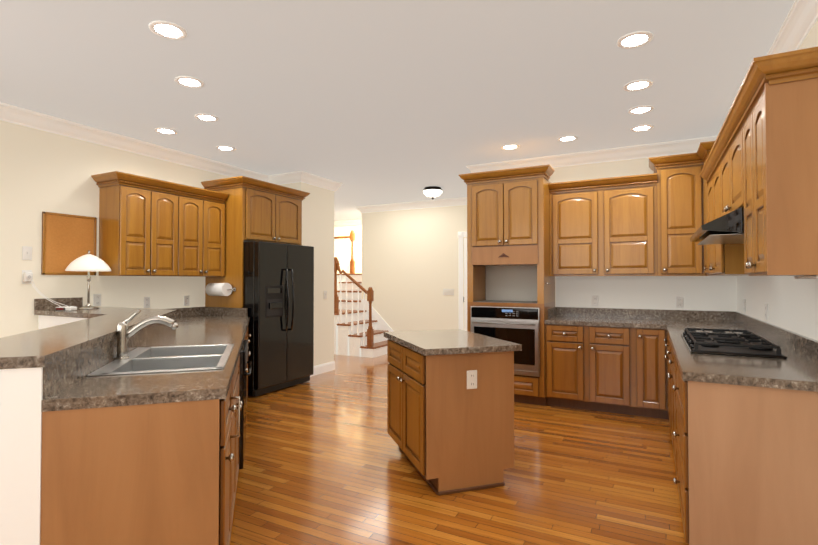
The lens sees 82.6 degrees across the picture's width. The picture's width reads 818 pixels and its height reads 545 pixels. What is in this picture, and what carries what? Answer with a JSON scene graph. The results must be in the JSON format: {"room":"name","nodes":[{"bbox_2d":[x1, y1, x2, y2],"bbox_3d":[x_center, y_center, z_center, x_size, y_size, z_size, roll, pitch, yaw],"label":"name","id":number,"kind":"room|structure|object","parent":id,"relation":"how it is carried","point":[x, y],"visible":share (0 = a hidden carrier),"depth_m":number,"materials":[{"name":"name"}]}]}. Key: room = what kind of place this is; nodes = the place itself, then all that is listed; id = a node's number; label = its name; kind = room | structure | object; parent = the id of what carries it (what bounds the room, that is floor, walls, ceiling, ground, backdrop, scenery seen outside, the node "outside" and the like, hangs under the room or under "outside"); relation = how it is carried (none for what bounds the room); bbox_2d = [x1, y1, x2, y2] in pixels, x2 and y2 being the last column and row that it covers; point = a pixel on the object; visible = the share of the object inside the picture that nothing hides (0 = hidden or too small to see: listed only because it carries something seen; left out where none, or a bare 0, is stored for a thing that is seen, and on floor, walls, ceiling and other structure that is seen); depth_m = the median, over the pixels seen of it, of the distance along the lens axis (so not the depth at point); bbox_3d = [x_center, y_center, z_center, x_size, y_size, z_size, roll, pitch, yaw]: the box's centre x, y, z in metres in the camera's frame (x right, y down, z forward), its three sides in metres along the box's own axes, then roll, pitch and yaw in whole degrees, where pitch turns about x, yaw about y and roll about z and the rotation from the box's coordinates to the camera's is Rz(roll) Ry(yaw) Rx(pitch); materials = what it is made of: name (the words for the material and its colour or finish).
{"room":"kitchen","nodes":[
{"label":"kitchen","id":0,"kind":"room"},
{"bbox_2d":[0,120,333,365],"bbox_3d":[-3.428,-0.006,3.308,0.740,2.785,8.600,0,-1,27],"label":"wall","id":1,"kind":"structure","parent":0,"point":[41,171],"depth_m":4.39,"materials":[{"name":"beige paint"}]},
{"bbox_2d":[22,246,31,259],"bbox_3d":[-3.293,-0.167,4.021,0.018,0.117,0.072,0,-1,27],"label":"outlet","id":2,"kind":"object","parent":1,"relation":"attached to","point":[26,251],"depth_m":4.02,"materials":[{"name":"white plastic"}]},
{"bbox_2d":[22,270,32,283],"bbox_3d":[-3.279,0.038,4.010,0.050,0.117,0.072,0,-1,27],"label":"outlet","id":3,"kind":"object","parent":1,"relation":"attached to","point":[27,276],"depth_m":4.00,"materials":[{"name":"white plastic"}]},
{"bbox_2d":[31,280,66,305],"bbox_3d":[-3.127,0.192,4.079,0.156,0.256,0.256,0,-1,27],"label":"power cords","id":4,"kind":"object","parent":3,"relation":"attached to","point":[44,295],"visible":0.79,"depth_m":4.02,"materials":[{"name":"white plastic"}]},
{"bbox_2d":[93,294,100,305],"bbox_3d":[-3.031,0.267,4.529,0.009,0.117,0.072,0,-1,27],"label":"outlet","id":5,"kind":"object","parent":1,"relation":"attached to","point":[96,297],"depth_m":4.52,"materials":[{"name":"white plastic"}]},
{"bbox_2d":[34,297,203,308],"bbox_3d":[-2.864,0.370,4.835,0.020,0.256,1.740,0,-1,27],"label":"backsplash","id":6,"kind":"structure","parent":1,"relation":"attached to","point":[77,302],"depth_m":4.22,"materials":[{"name":"brown stone"}]},
{"bbox_2d":[97,171,184,276],"bbox_3d":[-2.722,-0.447,4.770,0.344,0.967,0.673,0,-1,27],"label":"upper cabinet","id":7,"kind":"object","parent":1,"relation":"attached to","point":[151,227],"depth_m":4.57,"materials":[{"name":"brown wood"}]},
{"bbox_2d":[144,297,149,307],"bbox_3d":[-2.799,0.319,4.975,0.009,0.117,0.072,0,-1,27],"label":"outlet","id":8,"kind":"object","parent":1,"relation":"attached to","point":[146,299],"depth_m":4.97,"materials":[{"name":"white plastic"}]},
{"bbox_2d":[184,296,188,305],"bbox_3d":[-2.578,0.326,5.400,0.009,0.117,0.072,0,-1,27],"label":"outlet","id":9,"kind":"object","parent":1,"relation":"attached to","point":[186,298],"depth_m":5.39,"materials":[{"name":"white plastic"}]},
{"bbox_2d":[185,185,228,278],"bbox_3d":[-2.467,-0.439,5.260,0.344,0.967,0.673,0,-1,27],"label":"upper cabinet","id":10,"kind":"object","parent":1,"relation":"attached to","point":[206,212],"depth_m":5.25,"materials":[{"name":"brown wood"}]},
{"bbox_2d":[204,307,247,312],"bbox_3d":[-2.145,0.458,5.450,0.687,0.100,0.018,0,-1,27],"label":"backsplash","id":11,"kind":"structure","parent":1,"relation":"attached to","point":[241,310],"depth_m":5.47,"materials":[{"name":"brown stone"}]},
{"bbox_2d":[205,176,304,246],"bbox_3d":[-1.944,-0.725,5.955,0.636,0.712,0.986,0,-1,27],"label":"upper cabinet","id":12,"kind":"object","parent":1,"relation":"attached to","point":[259,210],"depth_m":5.59,"materials":[{"name":"brown wood"}]},
{"bbox_2d":[310,361,334,376],"bbox_3d":[-1.292,1.376,6.578,0.014,0.130,0.814,0,-1,27],"label":"baseboard","id":13,"kind":"structure","parent":1,"relation":"attached to","point":[323,368],"depth_m":6.67,"materials":[{"name":"white wood"}]},
{"bbox_2d":[0,0,817,226],"bbox_3d":[-1.350,-1.319,4.335,7.900,0.125,12.300,0,-1,27],"label":"crown molding","id":14,"kind":"structure","parent":1,"relation":"attached to","point":[799,22],"depth_m":5.02,"materials":[{"name":"white"}]},
{"bbox_2d":[334,225,361,273],"bbox_3d":[-1.504,-0.528,11.325,1.130,1.195,0.010,0,-1,27],"label":"wall","id":15,"kind":"structure","parent":0,"point":[357,242],"depth_m":11.28,"materials":[{"name":"beige paint"}]},
{"bbox_2d":[0,0,794,220],"bbox_3d":[-1.327,-1.431,4.381,8.500,0.100,12.800,0,-1,27],"label":"ceiling","id":16,"kind":"structure","parent":0,"point":[370,102],"depth_m":3.32,"materials":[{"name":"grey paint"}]},
{"bbox_2d":[154,128,176,134],"bbox_3d":[-2.365,-1.373,4.530,0.197,0.007,0.197,0,-1,15],"label":"recessed light","id":17,"kind":"object","parent":16,"relation":"in","point":[167,131],"depth_m":4.53,"materials":[{"name":"white"}]},
{"bbox_2d":[149,21,186,39],"bbox_3d":[-1.398,-1.404,2.704,0.197,0.007,0.197,0,-1,15],"label":"recessed light","id":18,"kind":"object","parent":16,"relation":"in","point":[168,30],"depth_m":2.70,"materials":[{"name":"white glass"}]},
{"bbox_2d":[174,76,204,87],"bbox_3d":[-1.606,-1.392,3.409,0.197,0.007,0.197,0,-1,15],"label":"recessed light","id":19,"kind":"object","parent":16,"relation":"in","point":[187,81],"depth_m":3.40,"materials":[{"name":"white glass"}]},
{"bbox_2d":[194,113,218,121],"bbox_3d":[-1.804,-1.380,4.156,0.197,0.007,0.197,0,-1,15],"label":"recessed light","id":20,"kind":"object","parent":16,"relation":"in","point":[203,117],"depth_m":4.15,"materials":[{"name":"white"}]},
{"bbox_2d":[216,146,235,150],"bbox_3d":[-2.013,-1.364,5.120,0.197,0.007,0.197,0,-1,15],"label":"recessed light","id":21,"kind":"object","parent":16,"relation":"in","point":[225,148],"depth_m":5.12,"materials":[{"name":"white"}]},
{"bbox_2d":[423,186,442,199],"bbox_3d":[0.374,-1.238,7.326,0.320,0.185,0.320,0,-1,27],"label":"flush-mount ceiling light","id":22,"kind":"object","parent":16,"relation":"attached to","point":[432,191],"visible":1,"depth_m":7.22,"materials":[{"name":"white glass"}]},
{"bbox_2d":[501,144,519,149],"bbox_3d":[1.104,-1.365,5.068,0.197,0.007,0.197,0,-1,15],"label":"recessed light","id":23,"kind":"object","parent":16,"relation":"in","point":[509,146],"depth_m":5.05,"materials":[{"name":"white"}]},
{"bbox_2d":[557,136,577,141],"bbox_3d":[1.627,-1.369,4.773,0.197,0.007,0.197,0,-1,15],"label":"recessed light","id":24,"kind":"object","parent":16,"relation":"in","point":[565,138],"depth_m":4.76,"materials":[{"name":"white glass"}]},
{"bbox_2d":[617,31,652,48],"bbox_3d":[1.363,-1.402,2.813,0.197,0.007,0.197,0,-1,15],"label":"recessed light","id":25,"kind":"object","parent":16,"relation":"in","point":[639,38],"depth_m":2.80,"materials":[{"name":"white glass"}]},
{"bbox_2d":[623,80,652,90],"bbox_3d":[1.705,-1.391,3.471,0.197,0.007,0.197,0,-1,15],"label":"recessed light","id":26,"kind":"object","parent":16,"relation":"in","point":[637,85],"depth_m":3.47,"materials":[{"name":"white glass"}]},
{"bbox_2d":[628,105,653,113],"bbox_3d":[1.974,-1.383,3.966,0.197,0.007,0.197,0,-1,15],"label":"recessed light","id":27,"kind":"object","parent":16,"relation":"in","point":[643,109],"depth_m":3.95,"materials":[{"name":"white"}]},
{"bbox_2d":[630,124,653,131],"bbox_3d":[2.221,-1.375,4.442,0.197,0.007,0.197,0,-1,15],"label":"recessed light","id":28,"kind":"object","parent":16,"relation":"in","point":[639,128],"depth_m":4.44,"materials":[{"name":"white"}]},
{"bbox_2d":[362,205,466,330],"bbox_3d":[1.692,0.071,7.944,5.850,2.785,0.150,0,-1,27],"label":"wall","id":29,"kind":"structure","parent":0,"point":[409,265],"depth_m":8.69,"materials":[{"name":"beige paint"}]},
{"bbox_2d":[443,289,453,294],"bbox_3d":[0.711,0.350,8.351,0.194,0.092,0.018,0,-1,27],"label":"light switch","id":30,"kind":"object","parent":29,"relation":"attached to","point":[445,291],"depth_m":8.36,"materials":[{"name":"white plastic"}]},
{"bbox_2d":[458,231,466,330],"bbox_3d":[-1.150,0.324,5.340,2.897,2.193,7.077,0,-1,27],"label":"door frame","id":31,"kind":"structure","parent":29,"relation":"attached to","point":[461,298],"depth_m":8.22,"materials":[{"name":"white"}]},
{"bbox_2d":[230,354,688,544],"bbox_3d":[-1.327,1.454,4.333,8.500,0.100,12.800,0,-1,27],"label":"floor","id":32,"kind":"structure","parent":0,"point":[327,461],"depth_m":3.08,"materials":[{"name":"brown wood"}]},
{"bbox_2d":[60,413,111,544],"bbox_3d":[-0.994,0.924,1.736,0.420,0.874,0.476,0,-1,27],"label":"base cabinet","id":33,"kind":"object","parent":32,"relation":"on","point":[85,445],"depth_m":1.66,"materials":[{"name":"wood"}]},
{"bbox_2d":[0,309,251,544],"bbox_3d":[-1.576,0.866,2.992,2.075,1.030,2.350,0,-1,27],"label":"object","id":34,"kind":"object","parent":32,"relation":"on","point":[32,397],"depth_m":1.63,"materials":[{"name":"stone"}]},
{"bbox_2d":[0,307,249,372],"bbox_3d":[-2.195,0.331,2.981,2.908,0.040,2.143,0,-1,27],"label":"countertop","id":35,"kind":"structure","parent":34,"relation":"on","point":[60,335],"depth_m":2.79,"materials":[{"name":"brown stone"}]},
{"bbox_2d":[55,306,76,310],"bbox_3d":[-2.943,0.309,3.995,0.140,0.038,0.084,0,-1,2],"label":"clock radio","id":36,"kind":"object","parent":35,"relation":"on","point":[66,308],"visible":1,"depth_m":3.96,"materials":[{"name":"white plastic"}]},
{"bbox_2d":[65,250,110,308],"bbox_3d":[-2.947,0.062,4.285,0.352,0.540,0.352,0,-1,27],"label":"table lamp","id":37,"kind":"object","parent":35,"relation":"on","point":[88,261],"visible":1,"depth_m":4.21,"materials":[{"name":"white glass"}]},
{"bbox_2d":[64,365,251,544],"bbox_3d":[-1.054,0.906,1.919,0.696,0.915,0.721,0,-1,27],"label":"base cabinet","id":38,"kind":"object","parent":32,"relation":"on","point":[175,478],"depth_m":1.75,"materials":[{"name":"wood"}]},
{"bbox_2d":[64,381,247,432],"bbox_3d":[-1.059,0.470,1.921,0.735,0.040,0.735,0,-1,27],"label":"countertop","id":39,"kind":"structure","parent":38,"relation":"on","point":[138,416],"depth_m":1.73,"materials":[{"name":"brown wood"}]},
{"bbox_2d":[243,241,313,396],"bbox_3d":[-1.803,0.536,5.861,0.901,1.763,0.975,0,-1,27],"label":"refrigerator","id":40,"kind":"object","parent":32,"relation":"on","point":[278,290],"visible":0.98,"depth_m":5.54,"materials":[{"name":"black metal"}]},
{"bbox_2d":[334,230,392,357],"bbox_3d":[-1.137,0.182,9.676,3.310,2.620,2.543,0,-1,27],"label":"staircase","id":41,"kind":"structure","parent":32,"relation":"on","point":[361,326],"depth_m":8.37,"materials":[{"name":"white wood"}]},
{"bbox_2d":[384,329,521,495],"bbox_3d":[0.256,0.931,3.389,0.687,0.914,1.000,0,-1,-18],"label":"kitchen island","id":42,"kind":"object","parent":32,"relation":"on","point":[450,411],"visible":1,"depth_m":2.98,"materials":[{"name":"brown wood"}]},
{"bbox_2d":[459,164,554,405],"bbox_3d":[1.171,0.155,5.351,1.007,2.532,0.723,0,-1,27],"label":"tall cabinet","id":43,"kind":"object","parent":32,"relation":"on","point":[510,289],"visible":0.85,"depth_m":5.08,"materials":[{"name":"brown wood"}]},
{"bbox_2d":[544,307,817,544],"bbox_3d":[1.767,0.883,3.646,1.760,1.019,3.177,0,-1,27],"label":"base cabinet","id":44,"kind":"object","parent":32,"relation":"on","point":[744,433],"visible":1,"depth_m":2.12,"materials":[{"name":"brown wood"}]},
{"bbox_2d":[681,328,786,358],"bbox_3d":[2.033,0.436,2.998,0.440,0.061,0.970,0,-1,27],"label":"cooktop","id":45,"kind":"object","parent":44,"relation":"on","point":[745,343],"visible":1,"depth_m":2.77,"materials":[{"name":"black metal"}]},
{"bbox_2d":[549,152,736,311],"bbox_3d":[2.092,0.028,5.352,2.750,2.785,0.122,0,-1,27],"label":"wall","id":46,"kind":"structure","parent":0,"point":[708,293],"depth_m":5.10,"materials":[{"name":"beige paint"}]},
{"bbox_2d":[548,178,603,276],"bbox_3d":[1.876,-0.471,5.211,0.531,1.027,0.340,0,-1,27],"label":"upper cabinet","id":47,"kind":"object","parent":46,"relation":"attached to","point":[576,208],"depth_m":5.05,"materials":[{"name":"brown wood"}]},
{"bbox_2d":[592,296,598,305],"bbox_3d":[2.104,0.320,5.266,0.072,0.117,0.009,0,-1,27],"label":"outlet","id":48,"kind":"object","parent":46,"relation":"attached to","point":[594,298],"depth_m":5.26,"materials":[{"name":"white plastic"}]},
{"bbox_2d":[600,174,655,275],"bbox_3d":[2.348,-0.475,4.966,0.532,1.027,0.340,0,-1,27],"label":"upper cabinet","id":49,"kind":"object","parent":46,"relation":"attached to","point":[629,201],"depth_m":4.81,"materials":[{"name":"brown wood"}]},
{"bbox_2d":[656,153,695,275],"bbox_3d":[2.751,-0.558,4.719,0.412,1.186,0.408,0,-1,27],"label":"upper cabinet","id":50,"kind":"object","parent":46,"relation":"attached to","point":[675,208],"depth_m":4.61,"materials":[{"name":"brown wood"}]},
{"bbox_2d":[676,297,683,307],"bbox_3d":[2.838,0.314,4.885,0.072,0.117,0.009,0,-1,27],"label":"outlet","id":51,"kind":"object","parent":46,"relation":"attached to","point":[679,300],"depth_m":4.88,"materials":[{"name":"white plastic"}]},
{"bbox_2d":[737,20,817,340],"bbox_3d":[1.856,-0.030,1.830,0.220,2.785,10.850,0,-1,27],"label":"wall","id":52,"kind":"structure","parent":0,"point":[791,302],"depth_m":2.97,"materials":[{"name":"beige paint"}]},
{"bbox_2d":[692,138,719,275],"bbox_3d":[2.862,-0.566,4.273,0.373,1.186,0.434,0,-1,27],"label":"upper cabinet","id":53,"kind":"object","parent":52,"relation":"attached to","point":[700,160],"depth_m":4.51,"materials":[{"name":"brown wood"}]},
{"bbox_2d":[708,146,739,275],"bbox_3d":[2.601,-0.440,3.694,0.305,0.916,0.955,0,-1,27],"label":"upper cabinet","id":54,"kind":"object","parent":52,"relation":"attached to","point":[723,259],"depth_m":3.57,"materials":[{"name":"brown wood"}]},
{"bbox_2d":[690,206,743,244],"bbox_3d":[2.111,-0.287,2.963,0.501,0.153,0.904,0,-1,27],"label":"range hood","id":55,"kind":"object","parent":54,"relation":"attached to","point":[728,228],"visible":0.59,"depth_m":2.66,"materials":[{"name":"black metal"}]},
{"bbox_2d":[720,114,739,216],"bbox_3d":[2.196,-0.641,2.918,0.305,0.541,0.925,0,-1,27],"label":"upper cabinet","id":56,"kind":"object","parent":52,"relation":"attached to","point":[730,144],"depth_m":2.94,"materials":[{"name":"brown wood"}]},
{"bbox_2d":[765,303,767,319],"bbox_3d":[2.644,0.290,3.444,0.009,0.117,0.072,0,-1,27],"label":"outlet","id":57,"kind":"object","parent":52,"relation":"attached to","point":[766,305],"depth_m":3.44,"materials":[{"name":"white plastic"}]},
{"bbox_2d":[736,50,817,277],"bbox_3d":[1.844,-0.454,2.240,0.307,0.936,0.596,0,-1,27],"label":"upper cabinet","id":58,"kind":"object","parent":52,"relation":"attached to","point":[757,158],"depth_m":2.02,"materials":[{"name":"brown wood"}]}
]}

